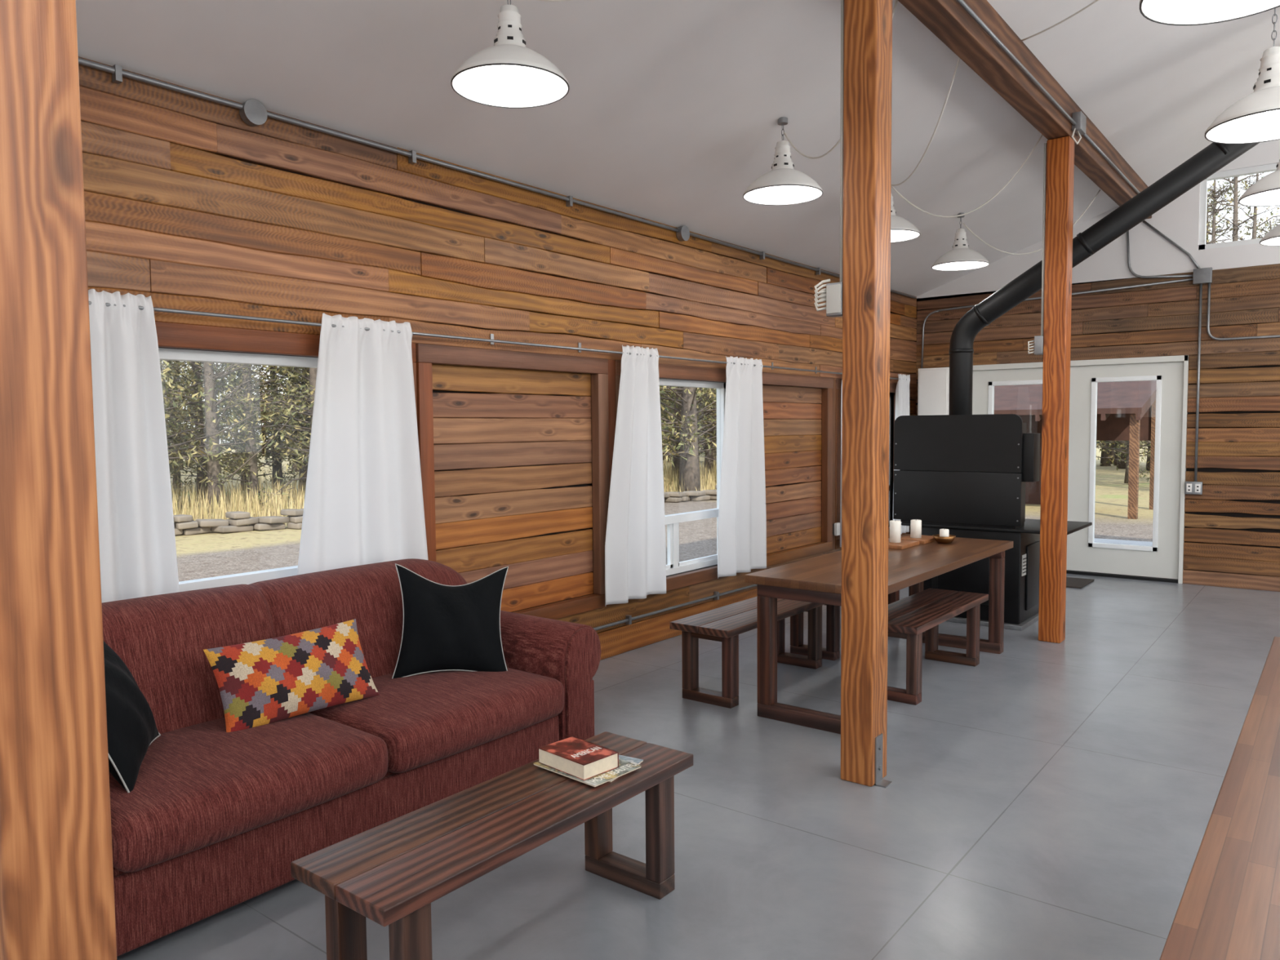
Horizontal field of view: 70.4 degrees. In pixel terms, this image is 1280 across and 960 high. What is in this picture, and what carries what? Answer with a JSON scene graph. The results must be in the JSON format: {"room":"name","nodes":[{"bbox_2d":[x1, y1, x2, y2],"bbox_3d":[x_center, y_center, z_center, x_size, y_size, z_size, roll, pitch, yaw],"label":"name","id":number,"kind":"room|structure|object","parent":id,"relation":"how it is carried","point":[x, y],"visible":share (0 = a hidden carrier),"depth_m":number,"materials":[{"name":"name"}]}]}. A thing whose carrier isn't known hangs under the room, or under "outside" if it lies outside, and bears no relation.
{"room":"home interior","nodes":[
{"label":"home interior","id":0,"kind":"room"},
{"bbox_2d":[78,56,916,660],"bbox_3d":[-1.107,-0.193,5.022,0.164,3.120,13.550,2,4,38],"label":"wall","id":1,"kind":"structure","parent":0,"point":[190,205],"depth_m":5.17,"materials":[{"name":"brown wood"}]},
{"bbox_2d":[158,347,318,591],"bbox_3d":[-1.757,0.143,4.249,0.070,1.450,1.396,2,4,38],"label":"window","id":2,"kind":"structure","parent":1,"relation":"in","point":[171,354],"depth_m":4.10,"materials":[{"name":"white plastic"}]},
{"bbox_2d":[155,321,416,362],"bbox_3d":[-1.687,-0.628,4.145,0.053,0.100,1.600,2,4,38],"label":"trim","id":3,"kind":"structure","parent":1,"relation":"attached to","point":[170,335],"depth_m":3.99,"materials":[{"name":"brown wood"}]},
{"bbox_2d":[416,362,435,561],"bbox_3d":[-1.162,0.102,4.862,0.090,1.450,0.090,2,4,38],"label":"trim","id":4,"kind":"structure","parent":1,"relation":"attached to","point":[424,370],"depth_m":4.82,"materials":[{"name":"brown wood"}]},
{"bbox_2d":[78,57,916,298],"bbox_3d":[-0.758,-1.700,5.223,0.047,0.108,12.450,2,4,38],"label":"conduit","id":5,"kind":"object","parent":1,"relation":"attached to","point":[252,112],"visible":0.98,"depth_m":4.43,"materials":[{"name":"metal"}]},
{"bbox_2d":[88,301,906,380],"bbox_3d":[0.213,-0.889,6.474,0.092,0.060,8.730,2,4,38],"label":"curtain rod","id":6,"kind":"object","parent":1,"relation":"attached to","point":[491,340],"visible":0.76,"depth_m":4.89,"materials":[{"name":"metal"}]},
{"bbox_2d":[88,288,179,602],"bbox_3d":[-2.044,0.122,3.579,0.082,1.715,0.395,2,4,38],"label":"curtain","id":7,"kind":"object","parent":6,"relation":"hanging from","point":[138,558],"visible":0.54,"depth_m":3.59,"materials":[{"name":"white fabric"}]},
{"bbox_2d":[297,313,427,574],"bbox_3d":[-1.353,0.065,4.455,0.085,1.715,0.761,2,4,38],"label":"curtain","id":8,"kind":"object","parent":6,"relation":"hanging from","point":[363,504],"visible":0.71,"depth_m":4.46,"materials":[{"name":"white fabric"}]},
{"bbox_2d":[604,344,666,605],"bbox_3d":[-0.028,-0.045,6.149,0.080,1.715,0.664,2,4,39],"label":"curtain","id":9,"kind":"object","parent":6,"relation":"hanging from","point":[635,543],"visible":1,"depth_m":6.16,"materials":[{"name":"white fabric"}]},
{"bbox_2d":[717,355,766,578],"bbox_3d":[0.817,-0.114,7.227,0.080,1.715,0.722,2,4,39],"label":"curtain","id":10,"kind":"object","parent":6,"relation":"hanging from","point":[742,515],"visible":1,"depth_m":7.23,"materials":[{"name":"white fabric"}]},
{"bbox_2d":[840,380,842,547],"bbox_3d":[2.044,-0.215,8.787,0.088,1.715,0.346,2,4,38],"label":"curtain","id":11,"kind":"object","parent":6,"relation":"hanging from","point":[842,380],"visible":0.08,"depth_m":8.68,"materials":[{"name":"white fabric"}]},
{"bbox_2d":[893,373,910,533],"bbox_3d":[2.826,-0.280,9.787,0.086,1.715,0.360,2,4,38],"label":"curtain","id":12,"kind":"object","parent":6,"relation":"hanging from","point":[902,391],"visible":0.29,"depth_m":9.76,"materials":[{"name":"white fabric"}]},
{"bbox_2d":[415,342,608,373],"bbox_3d":[-0.711,-0.708,5.381,0.065,0.100,1.545,2,4,38],"label":"trim","id":13,"kind":"structure","parent":1,"relation":"attached to","point":[439,354],"depth_m":5.25,"materials":[{"name":"brown wood"}]},
{"bbox_2d":[514,593,610,619],"bbox_3d":[-0.698,0.834,5.471,0.065,0.090,1.545,2,4,38],"label":"trim","id":14,"kind":"structure","parent":1,"relation":"attached to","point":[562,609],"depth_m":5.74,"materials":[{"name":"brown wood"}]},
{"bbox_2d":[588,373,608,594],"bbox_3d":[-0.269,0.029,6.002,0.090,1.450,0.100,2,4,38],"label":"trim","id":15,"kind":"structure","parent":1,"relation":"attached to","point":[599,382],"depth_m":5.96,"materials":[{"name":"brown wood"}]},
{"bbox_2d":[607,359,615,604],"bbox_3d":[-0.215,0.018,6.086,0.070,1.640,0.096,2,4,38],"label":"trim","id":16,"kind":"structure","parent":1,"relation":"attached to","point":[611,366],"depth_m":6.04,"materials":[{"name":"brown wood"}]},
{"bbox_2d":[614,360,726,382],"bbox_3d":[0.315,-0.793,6.699,0.053,0.100,1.600,2,4,38],"label":"trim","id":17,"kind":"structure","parent":1,"relation":"attached to","point":[665,371],"depth_m":6.71,"materials":[{"name":"brown wood"}]},
{"bbox_2d":[592,583,756,631],"bbox_3d":[-0.664,1.009,5.484,0.033,0.060,6.700,2,4,38],"label":"conduit","id":18,"kind":"object","parent":1,"relation":"attached to","point":[628,620],"visible":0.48,"depth_m":6.58,"materials":[{"name":"metal"}]},
{"bbox_2d":[627,565,741,600],"bbox_3d":[0.328,0.749,6.789,0.053,0.090,1.600,2,4,38],"label":"trim","id":19,"kind":"structure","parent":1,"relation":"attached to","point":[691,578],"depth_m":6.82,"materials":[{"name":"brown wood"}]},
{"bbox_2d":[658,378,725,575],"bbox_3d":[0.246,-0.022,6.804,0.070,1.450,1.396,2,4,38],"label":"window","id":20,"kind":"structure","parent":1,"relation":"in","point":[673,566],"depth_m":6.97,"materials":[{"name":"white plastic"}]},
{"bbox_2d":[751,541,832,570],"bbox_3d":[1.322,0.668,8.047,0.065,0.090,1.590,2,4,38],"label":"trim","id":21,"kind":"structure","parent":1,"relation":"attached to","point":[774,558],"depth_m":8.12,"materials":[{"name":"brown wood"}]},
{"bbox_2d":[762,372,833,388],"bbox_3d":[1.309,-0.875,7.957,0.065,0.100,1.590,2,4,38],"label":"trim","id":22,"kind":"structure","parent":1,"relation":"attached to","point":[768,378],"depth_m":8.00,"materials":[{"name":"brown wood"}]},
{"bbox_2d":[819,388,833,542],"bbox_3d":[1.761,-0.139,8.591,0.090,1.450,0.110,2,4,38],"label":"trim","id":23,"kind":"structure","parent":1,"relation":"attached to","point":[827,393],"depth_m":8.55,"materials":[{"name":"brown wood"}]},
{"bbox_2d":[832,377,835,549],"bbox_3d":[1.818,-0.150,8.680,0.070,1.640,0.096,2,4,38],"label":"trim","id":24,"kind":"structure","parent":1,"relation":"attached to","point":[834,379],"depth_m":8.67,"materials":[{"name":"brown wood"}]},
{"bbox_2d":[835,388,841,539],"bbox_3d":[1.883,-0.150,8.756,0.078,1.450,0.100,2,4,38],"label":"trim","id":25,"kind":"structure","parent":1,"relation":"attached to","point":[837,460],"depth_m":8.72,"materials":[{"name":"brown wood"}]},
{"bbox_2d":[890,392,895,520],"bbox_3d":[2.807,-0.226,9.935,0.078,1.450,0.100,2,4,38],"label":"trim","id":26,"kind":"structure","parent":1,"relation":"attached to","point":[893,408],"depth_m":9.90,"materials":[{"name":"brown wood"}]},
{"bbox_2d":[75,0,1279,296],"bbox_3d":[2.340,-2.446,2.301,9.390,2.004,14.350,2,4,38],"label":"ceiling","id":27,"kind":"structure","parent":0,"point":[671,110],"depth_m":5.09,"materials":[{"name":"paint"}]},
{"bbox_2d":[450,0,569,108],"bbox_3d":[-0.528,-1.823,3.674,0.476,0.461,0.476,1,4,27],"label":"pendant lamp","id":28,"kind":"object","parent":27,"relation":"hanging from","point":[508,73],"visible":1,"depth_m":3.76,"materials":[{"name":"white metal"}]},
{"bbox_2d":[742,116,822,205],"bbox_3d":[0.856,-1.937,5.438,0.476,0.461,0.476,-3,4,-33],"label":"pendant lamp","id":29,"kind":"object","parent":27,"relation":"hanging from","point":[784,184],"visible":1,"depth_m":5.41,"materials":[{"name":"white metal"}]},
{"bbox_2d":[538,0,1100,254],"bbox_3d":[1.786,-2.173,5.813,0.979,0.671,6.250,2,4,38],"label":"power cord","id":30,"kind":"object","parent":27,"relation":"attached to","point":[896,1],"visible":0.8,"depth_m":6.34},
{"bbox_2d":[890,193,920,243],"bbox_3d":[1.811,-2.016,6.656,0.476,0.461,0.476,2,4,34],"label":"pendant lamp","id":31,"kind":"object","parent":27,"relation":"hanging from","point":[901,229],"visible":0.3,"depth_m":6.61,"materials":[{"name":"white metal"}]},
{"bbox_2d":[931,213,989,271],"bbox_3d":[2.796,-2.098,7.914,0.476,0.461,0.476,-3,4,-33],"label":"pendant lamp","id":32,"kind":"object","parent":27,"relation":"hanging from","point":[961,257],"visible":0.99,"depth_m":7.87,"materials":[{"name":"white metal"}]},
{"bbox_2d":[1021,0,1098,41],"bbox_3d":[2.109,-2.404,4.105,1.265,0.523,1.911,2,4,38],"label":"power cord","id":33,"kind":"object","parent":27,"relation":"attached to","point":[1095,1],"visible":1,"depth_m":4.93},
{"bbox_2d":[1138,0,1279,26],"bbox_3d":[1.694,-2.115,2.555,0.476,1.424,0.476,2,4,42],"label":"pendant lamp","id":34,"kind":"object","parent":27,"relation":"hanging from","point":[1170,12],"visible":1,"depth_m":2.79,"materials":[{"name":"white metal"}]},
{"bbox_2d":[1204,8,1279,144],"bbox_3d":[2.643,-2.193,3.766,0.476,1.424,0.476,2,4,34],"label":"pendant lamp","id":35,"kind":"object","parent":27,"relation":"hanging from","point":[1255,117],"visible":0.97,"depth_m":3.79,"materials":[{"name":"white metal"}]},
{"bbox_2d":[1238,159,1279,206],"bbox_3d":[3.568,-2.269,4.944,0.476,1.424,0.476,2,4,42],"label":"pendant lamp","id":36,"kind":"object","parent":27,"relation":"hanging from","point":[1265,192],"visible":1,"depth_m":5.04,"materials":[{"name":"white metal"}]},
{"bbox_2d":[1259,223,1279,246],"bbox_3d":[4.492,-2.346,6.123,0.476,1.424,0.476,2,4,42],"label":"pendant lamp","id":37,"kind":"object","parent":27,"relation":"hanging from","point":[1272,238],"visible":1,"depth_m":6.22,"materials":[{"name":"white metal"}]},
{"bbox_2d":[116,573,1279,959],"bbox_3d":[2.303,1.466,2.456,8.510,0.150,13.550,2,4,38],"label":"floor","id":38,"kind":"structure","parent":0,"point":[1043,800],"depth_m":3.59,"materials":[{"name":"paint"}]},
{"bbox_2d":[0,0,116,959],"bbox_3d":[-0.953,-0.281,1.400,0.198,3.515,0.155,2,4,38],"label":"wooden post","id":39,"kind":"object","parent":38,"relation":"on","point":[57,886],"visible":1,"depth_m":1.39,"materials":[{"name":"brown wood"}]},
{"bbox_2d":[102,558,600,956],"bbox_3d":[-1.288,0.896,3.561,1.080,0.918,2.419,2,4,38],"label":"sofa","id":40,"kind":"object","parent":38,"relation":"on","point":[213,820],"visible":0.6,"depth_m":3.31,"materials":[{"name":"red fabric"}]},
{"bbox_2d":[103,641,160,792],"bbox_3d":[-1.686,0.718,2.881,0.222,0.466,0.496,-2,4,-20],"label":"throw pillow","id":41,"kind":"object","parent":40,"relation":"on","point":[131,728],"visible":0.55,"depth_m":2.81,"materials":[{"name":"black fabric"}]},
{"bbox_2d":[203,618,379,732],"bbox_3d":[-1.315,0.741,3.471,0.203,0.301,0.622,2,4,38],"label":"lumbar pillow","id":42,"kind":"object","parent":40,"relation":"on","point":[264,682],"visible":1,"depth_m":3.39,"materials":[{"name":"fabric"}]},
{"bbox_2d":[391,563,508,678],"bbox_3d":[-0.837,0.633,4.052,0.550,0.519,0.230,-2,3,-18],"label":"throw pillow","id":43,"kind":"object","parent":40,"relation":"on","point":[446,628],"visible":0.98,"depth_m":3.99,"materials":[{"name":"black fabric"}]},
{"bbox_2d":[290,731,693,959],"bbox_3d":[-0.354,1.173,2.698,0.390,0.450,1.245,2,4,38],"label":"wooden bench","id":44,"kind":"object","parent":38,"relation":"on","point":[391,873],"visible":0.91,"depth_m":2.49,"materials":[{"name":"brown wood"}]},
{"bbox_2d":[608,755,643,782],"bbox_3d":[-0.162,0.927,2.973,0.282,0.006,0.202,1,4,30],"label":"magazine","id":45,"kind":"object","parent":44,"relation":"on","point":[629,759],"visible":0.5,"depth_m":2.99,"materials":[{"name":"paper"}]},
{"bbox_2d":[533,758,641,786],"bbox_3d":[-0.167,0.923,2.940,0.282,0.006,0.224,3,4,42],"label":"magazine","id":46,"kind":"object","parent":45,"relation":"on","point":[624,767],"visible":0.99,"depth_m":2.86,"materials":[{"name":"paper"}]},
{"bbox_2d":[537,736,618,780],"bbox_3d":[-0.200,0.896,2.931,0.220,0.049,0.150,3,5,44],"label":"paperback book","id":47,"kind":"object","parent":46,"relation":"on","point":[580,758],"visible":1,"depth_m":2.89,"materials":[{"name":"paper"}]},
{"bbox_2d":[669,596,824,708],"bbox_3d":[0.704,1.001,5.505,0.390,0.450,1.240,2,4,38],"label":"wooden bench","id":48,"kind":"object","parent":38,"relation":"on","point":[724,624],"visible":0.71,"depth_m":5.17,"materials":[{"name":"brown wood"}]},
{"bbox_2d":[790,590,899,660],"bbox_3d":[1.486,0.936,6.504,0.390,0.450,1.240,2,4,38],"label":"wooden bench","id":49,"kind":"object","parent":38,"relation":"on","point":[832,652],"visible":0.19,"depth_m":6.03,"materials":[{"name":"brown wood"}]},
{"bbox_2d":[840,0,892,787],"bbox_3d":[0.991,-0.442,3.880,0.198,3.515,0.165,2,4,38],"label":"wooden post","id":50,"kind":"object","parent":38,"relation":"on","point":[868,24],"visible":1,"depth_m":3.84,"materials":[{"name":"brown wood"}]},
{"bbox_2d":[813,0,844,317],"bbox_3d":[0.816,-1.445,3.880,0.134,1.480,0.068,2,4,38],"label":"junction box","id":51,"kind":"object","parent":50,"relation":"attached to","point":[832,294],"visible":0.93,"depth_m":3.86,"materials":[{"name":"metal"}]},
{"bbox_2d":[744,533,1013,733],"bbox_3d":[1.545,0.839,5.510,0.750,0.760,2.240,2,4,38],"label":"dining table","id":52,"kind":"object","parent":38,"relation":"on","point":[816,580],"visible":0.61,"depth_m":4.85,"materials":[{"name":"brown wood"}]},
{"bbox_2d":[888,539,919,549],"bbox_3d":[1.673,0.420,5.930,0.200,0.025,0.300,2,4,38],"label":"wooden tray","id":53,"kind":"object","parent":52,"relation":"on","point":[904,544],"visible":0.58,"depth_m":5.84,"materials":[{"name":"brown wood"}]},
{"bbox_2d":[889,520,901,542],"bbox_3d":[1.670,0.331,5.939,0.072,0.152,0.072,2,4,38],"label":"pillar candle","id":54,"kind":"object","parent":53,"relation":"on","point":[895,525],"visible":1,"depth_m":5.91,"materials":[{"name":"wax"}]},
{"bbox_2d":[900,534,935,544],"bbox_3d":[1.892,0.404,6.177,0.200,0.025,0.280,2,4,38],"label":"wooden tray","id":55,"kind":"object","parent":52,"relation":"on","point":[924,540],"visible":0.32,"depth_m":6.10,"materials":[{"name":"brown wood"}]},
{"bbox_2d":[910,518,921,537],"bbox_3d":[1.877,0.325,6.170,0.072,0.132,0.072,2,4,38],"label":"pillar candle","id":56,"kind":"object","parent":55,"relation":"on","point":[915,524],"visible":1,"depth_m":6.14,"materials":[{"name":"wax"}]},
{"bbox_2d":[887,587,988,705],"bbox_3d":[1.731,0.991,5.536,0.390,0.450,1.235,2,4,38],"label":"wooden bench","id":57,"kind":"object","parent":38,"relation":"on","point":[908,617],"visible":0.81,"depth_m":5.47,"materials":[{"name":"brown wood"}]},
{"bbox_2d":[893,413,1092,631],"bbox_3d":[2.825,0.291,7.284,1.300,1.625,0.859,2,4,38],"label":"wood stove","id":58,"kind":"object","parent":38,"relation":"on","point":[965,475],"visible":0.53,"depth_m":6.98,"materials":[{"name":"metal"}]},
{"bbox_2d":[948,142,1258,414],"bbox_3d":[4.006,-1.540,6.200,3.807,3.857,0.220,2,4,38],"label":"pipe","id":59,"kind":"object","parent":58,"relation":"on","point":[1215,156],"visible":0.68,"depth_m":6.67,"materials":[{"name":"black metal"}]},
{"bbox_2d":[1038,136,1074,643],"bbox_3d":[2.938,-0.605,6.405,0.148,3.515,0.150,2,4,38],"label":"wooden post","id":60,"kind":"object","parent":38,"relation":"on","point":[1060,151],"visible":1,"depth_m":6.34,"materials":[{"name":"brown wood"}]},
{"bbox_2d":[897,0,1151,218],"bbox_3d":[0.704,-2.309,3.465,0.148,0.256,13.550,2,4,38],"label":"ceiling beam","id":61,"kind":"structure","parent":60,"relation":"on","point":[947,20],"depth_m":5.36,"materials":[{"name":"wood"}]},
{"bbox_2d":[1027,142,1046,355],"bbox_3d":[2.800,-1.617,6.386,0.104,1.460,0.065,2,4,38],"label":"conduit","id":62,"kind":"object","parent":60,"relation":"attached to","point":[1038,340],"visible":1,"depth_m":6.36,"materials":[{"name":"metal"}]},
{"bbox_2d":[1066,577,1093,588],"bbox_3d":[4.000,0.990,8.983,0.800,0.014,0.550,2,4,38],"label":"doormat","id":63,"kind":"object","parent":38,"relation":"on","point":[1071,582],"visible":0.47,"depth_m":8.79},
{"bbox_2d":[1159,636,1279,959],"bbox_3d":[0.694,1.060,0.625,0.715,0.900,4.930,2,4,38],"label":"kitchen island","id":64,"kind":"object","parent":38,"relation":"on","point":[1228,908],"visible":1,"depth_m":1.35,"materials":[{"name":"brown wood"}]},
{"bbox_2d":[955,0,1140,193],"bbox_3d":[3.214,-2.420,6.497,0.065,0.236,5.620,2,4,38],"label":"conduit","id":65,"kind":"object","parent":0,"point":[1078,120],"visible":0.98,"depth_m":5.86,"materials":[{"name":"metal"}]},
{"bbox_2d":[913,139,1279,591],"bbox_3d":[6.450,-1.316,7.744,8.650,4.721,0.164,2,4,38],"label":"wall","id":66,"kind":"structure","parent":0,"point":[1232,532],"depth_m":8.59,"materials":[{"name":"brown wood"}]},
{"bbox_2d":[917,367,949,415],"bbox_3d":[3.261,-0.135,9.938,0.335,2.160,0.425,2,4,38],"label":"electrical panel","id":67,"kind":"object","parent":66,"relation":"attached to","point":[933,388],"visible":0.31,"depth_m":9.74,"materials":[{"name":"paint"}]},
{"bbox_2d":[972,368,1043,414],"bbox_3d":[4.020,-0.129,9.681,1.013,2.095,0.118,2,4,41],"label":"door","id":68,"kind":"structure","parent":66,"relation":"in","point":[984,383],"depth_m":9.78,"materials":[{"name":"paint"}]},
{"bbox_2d":[973,355,1188,583],"bbox_3d":[4.421,-0.127,9.383,2.125,2.190,0.150,2,4,38],"label":"trim","id":69,"kind":"structure","parent":66,"relation":"attached to","point":[1180,358],"depth_m":8.82,"materials":[{"name":"paint"}]},
{"bbox_2d":[920,220,1279,494],"bbox_3d":[6.391,-1.139,7.662,8.232,2.638,0.052,2,4,38],"label":"conduit","id":70,"kind":"object","parent":66,"relation":"attached to","point":[1200,276],"visible":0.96,"depth_m":8.58,"materials":[{"name":"metal"}]},
{"bbox_2d":[1066,361,1183,578],"bbox_3d":[4.827,-0.099,9.061,1.013,2.095,0.069,2,4,38],"label":"door","id":71,"kind":"structure","parent":66,"relation":"in","point":[1160,560],"depth_m":9.03,"materials":[{"name":"paint"}]},
{"bbox_2d":[1198,163,1276,249],"bbox_3d":[6.047,-2.488,7.968,1.930,0.700,0.070,2,4,38],"label":"window","id":72,"kind":"structure","parent":66,"relation":"in","point":[1271,167],"depth_m":8.44,"materials":[{"name":"white plastic"}]},
{"label":"outside","id":73,"kind":"structure","parent":0,"visible":0},
{"bbox_2d":[169,442,1153,582],"bbox_3d":[1.034,-1.111,50.010,180.000,0.190,200.000,2,4,38],"label":"ground","id":74,"kind":"structure","parent":73,"point":[211,553],"depth_m":14.55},
{"bbox_2d":[162,360,231,488],"bbox_3d":[-13.656,-2.698,26.463,3.148,6.039,3.242,0,3,8],"label":"pine tree","id":75,"kind":"object","parent":74,"relation":"on","point":[171,413],"visible":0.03,"depth_m":26.52,"materials":[{"name":"green plant"}]},
{"bbox_2d":[160,360,268,484],"bbox_3d":[-10.196,-4.016,18.157,4.993,9.578,5.142,1,4,23],"label":"pine tree","id":76,"kind":"object","parent":74,"relation":"on","point":[166,392],"visible":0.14,"depth_m":18.34,"materials":[{"name":"green plant"}]},
{"bbox_2d":[160,360,288,498],"bbox_3d":[-10.848,-3.414,22.137,4.131,7.925,4.254,0,3,15],"label":"pine tree","id":77,"kind":"object","parent":74,"relation":"on","point":[193,367],"visible":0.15,"depth_m":22.18,"materials":[{"name":"green plant"}]},
{"bbox_2d":[163,362,289,448],"bbox_3d":[-10.014,-4.849,18.660,5.538,11.179,6.287,2,4,37],"label":"pine tree","id":78,"kind":"object","parent":74,"relation":"on","point":[201,401],"visible":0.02,"depth_m":19.23,"materials":[{"name":"green plant"}]},
{"bbox_2d":[169,362,299,490],"bbox_3d":[-10.900,-2.653,24.768,3.541,6.101,3.687,1,4,25],"label":"pine tree","id":79,"kind":"object","parent":74,"relation":"on","point":[188,407],"visible":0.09,"depth_m":24.73,"materials":[{"name":"green plant"}]},
{"bbox_2d":[167,361,313,512],"bbox_3d":[-9.058,-3.388,18.871,4.136,8.223,3.133,1,4,20],"label":"bare tree","id":80,"kind":"object","parent":74,"relation":"on","point":[214,468],"visible":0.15,"depth_m":18.79,"materials":[{"name":"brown plant"}]},
{"bbox_2d":[168,362,314,507],"bbox_3d":[-8.773,-3.046,20.023,3.667,7.402,4.163,-2,4,-27],"label":"pine tree","id":81,"kind":"object","parent":74,"relation":"on","point":[251,468],"visible":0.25,"depth_m":19.89,"materials":[{"name":"green plant"}]},
{"bbox_2d":[174,363,310,492],"bbox_3d":[-9.823,-3.583,24.219,4.172,8.002,4.296,2,4,37],"label":"pine tree","id":82,"kind":"object","parent":74,"relation":"on","point":[277,468],"visible":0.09,"depth_m":24.04,"materials":[{"name":"green plant"}]},
{"bbox_2d":[186,363,311,492],"bbox_3d":[-8.916,-4.428,23.997,5.207,9.700,5.057,2,4,37],"label":"pine tree","id":83,"kind":"object","parent":74,"relation":"on","point":[301,471],"visible":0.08,"depth_m":23.69,"materials":[{"name":"green plant"}]},
{"bbox_2d":[206,364,316,511],"bbox_3d":[-7.369,-3.769,20.521,4.704,8.762,4.568,-2,4,-29],"label":"pine tree","id":84,"kind":"object","parent":74,"relation":"on","point":[313,371],"visible":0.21,"depth_m":19.89,"materials":[{"name":"green plant"}]},
{"bbox_2d":[221,365,311,473],"bbox_3d":[-7.982,-4.053,23.298,4.701,9.018,4.841,-3,4,-41],"label":"pine tree","id":85,"kind":"object","parent":74,"relation":"on","point":[293,367],"visible":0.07,"depth_m":22.73,"materials":[{"name":"green plant"}]},
{"bbox_2d":[253,371,313,445],"bbox_3d":[-6.612,-4.369,20.938,4.904,9.900,5.568,1,4,23],"label":"pine tree","id":86,"kind":"object","parent":74,"relation":"on","point":[302,408],"visible":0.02,"depth_m":19.97,"materials":[{"name":"green plant"}]},
{"bbox_2d":[170,456,716,527],"bbox_3d":[-5.004,-0.255,28.684,32.318,0.700,20.432,-3,4,-42],"label":"grass","id":87,"kind":"structure","parent":74,"relation":"on","point":[240,503],"depth_m":18.64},
{"bbox_2d":[173,484,716,535],"bbox_3d":[-2.871,0.525,17.921,21.362,0.350,1.029,-3,4,-35],"label":"stone wall","id":88,"kind":"structure","parent":74,"relation":"on","point":[237,521],"depth_m":15.38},
{"bbox_2d":[659,386,716,492],"bbox_3d":[0.974,-5.444,22.250,5.830,11.768,6.618,-2,4,-18],"label":"pine tree","id":89,"kind":"object","parent":74,"relation":"on","point":[691,478],"visible":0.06,"depth_m":22.13,"materials":[{"name":"green plant"}]},
{"bbox_2d":[659,385,716,492],"bbox_3d":[1.346,-4.850,22.932,5.903,10.496,5.200,-1,3,-9],"label":"pine tree","id":90,"kind":"object","parent":74,"relation":"on","point":[681,470],"visible":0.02,"depth_m":23.11,"materials":[{"name":"green plant"}]},
{"bbox_2d":[659,386,716,475],"bbox_3d":[2.259,-4.321,29.576,4.511,8.654,4.645,-4,5,-42],"label":"pine tree","id":91,"kind":"object","parent":74,"relation":"on","point":[707,454],"visible":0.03,"depth_m":29.62,"materials":[{"name":"green plant"}]},
{"bbox_2d":[661,387,716,479],"bbox_3d":[1.386,-5.687,24.668,5.928,11.966,6.729,0,3,12],"label":"pine tree","id":92,"kind":"object","parent":74,"relation":"on","point":[710,431],"visible":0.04,"depth_m":25.00,"materials":[{"name":"green plant"}]},
{"bbox_2d":[662,386,716,480],"bbox_3d":[1.353,-5.566,27.376,5.652,11.409,6.416,-1,3,-13],"label":"pine tree","id":93,"kind":"object","parent":74,"relation":"on","point":[676,461],"visible":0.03,"depth_m":27.70,"materials":[{"name":"green plant"}]},
{"bbox_2d":[667,386,716,453],"bbox_3d":[1.576,-4.266,25.458,3.442,9.034,4.544,1,4,21],"label":"bare tree","id":94,"kind":"object","parent":74,"relation":"on","point":[702,415],"visible":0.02,"depth_m":25.63,"materials":[{"name":"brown plant"}]},
{"bbox_2d":[994,380,1156,519],"bbox_3d":[8.202,-0.711,18.016,3.500,2.610,2.500,2,4,38],"label":"pergola","id":95,"kind":"object","parent":74,"relation":"on","point":[1126,410],"visible":0.38,"depth_m":17.74,"materials":[{"name":"brown wood"}]},
{"bbox_2d":[1096,440,1151,483],"bbox_3d":[13.638,-3.222,25.167,3.641,6.782,3.535,0,3,4],"label":"pine tree","id":96,"kind":"object","parent":74,"relation":"on","point":[1126,452],"visible":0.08,"depth_m":25.25,"materials":[{"name":"green plant"}]},
{"bbox_2d":[1073,537,1273,591],"bbox_3d":[6.580,1.006,10.092,8.000,0.130,3.430,2,4,38],"label":"porch slab","id":97,"kind":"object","parent":74,"relation":"on","point":[1098,540],"depth_m":12.05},
{"bbox_2d":[1141,185,1250,455],"bbox_3d":[17.850,-4.760,28.971,5.014,9.341,4.869,-2,4,-30],"label":"pine tree","id":98,"kind":"object","parent":74,"relation":"on","point":[1207,218],"visible":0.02,"depth_m":28.50,"materials":[{"name":"green plant"}]},
{"bbox_2d":[1146,176,1252,444],"bbox_3d":[13.277,-4.154,21.511,3.457,9.073,4.564,-3,4,-38],"label":"bare tree","id":99,"kind":"object","parent":74,"relation":"on","point":[1211,211],"visible":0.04,"depth_m":21.41,"materials":[{"name":"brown plant"}]},
{"bbox_2d":[1205,176,1253,243],"bbox_3d":[15.477,-3.985,24.218,4.218,8.385,3.195,0,3,3],"label":"bare tree","id":100,"kind":"object","parent":74,"relation":"on","point":[1220,191],"visible":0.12,"depth_m":24.04,"materials":[{"name":"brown plant"}]},
{"bbox_2d":[1205,173,1279,243],"bbox_3d":[13.565,-3.749,21.019,3.169,8.317,4.184,2,4,36],"label":"bare tree","id":101,"kind":"object","parent":74,"relation":"on","point":[1235,220],"visible":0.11,"depth_m":20.88,"materials":[{"name":"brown plant"}]},
{"bbox_2d":[1222,172,1279,239],"bbox_3d":[18.797,-4.809,28.178,4.786,9.514,3.625,2,4,38],"label":"bare tree","id":102,"kind":"object","parent":74,"relation":"on","point":[1254,228],"visible":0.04,"depth_m":27.74,"materials":[{"name":"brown plant"}]},
{"bbox_2d":[1226,210,1279,239],"bbox_3d":[19.715,-4.374,28.692,4.467,8.570,4.600,0,3,6],"label":"pine tree","id":103,"kind":"object","parent":74,"relation":"on","point":[1267,224],"visible":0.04,"depth_m":28.43,"materials":[{"name":"green plant"}]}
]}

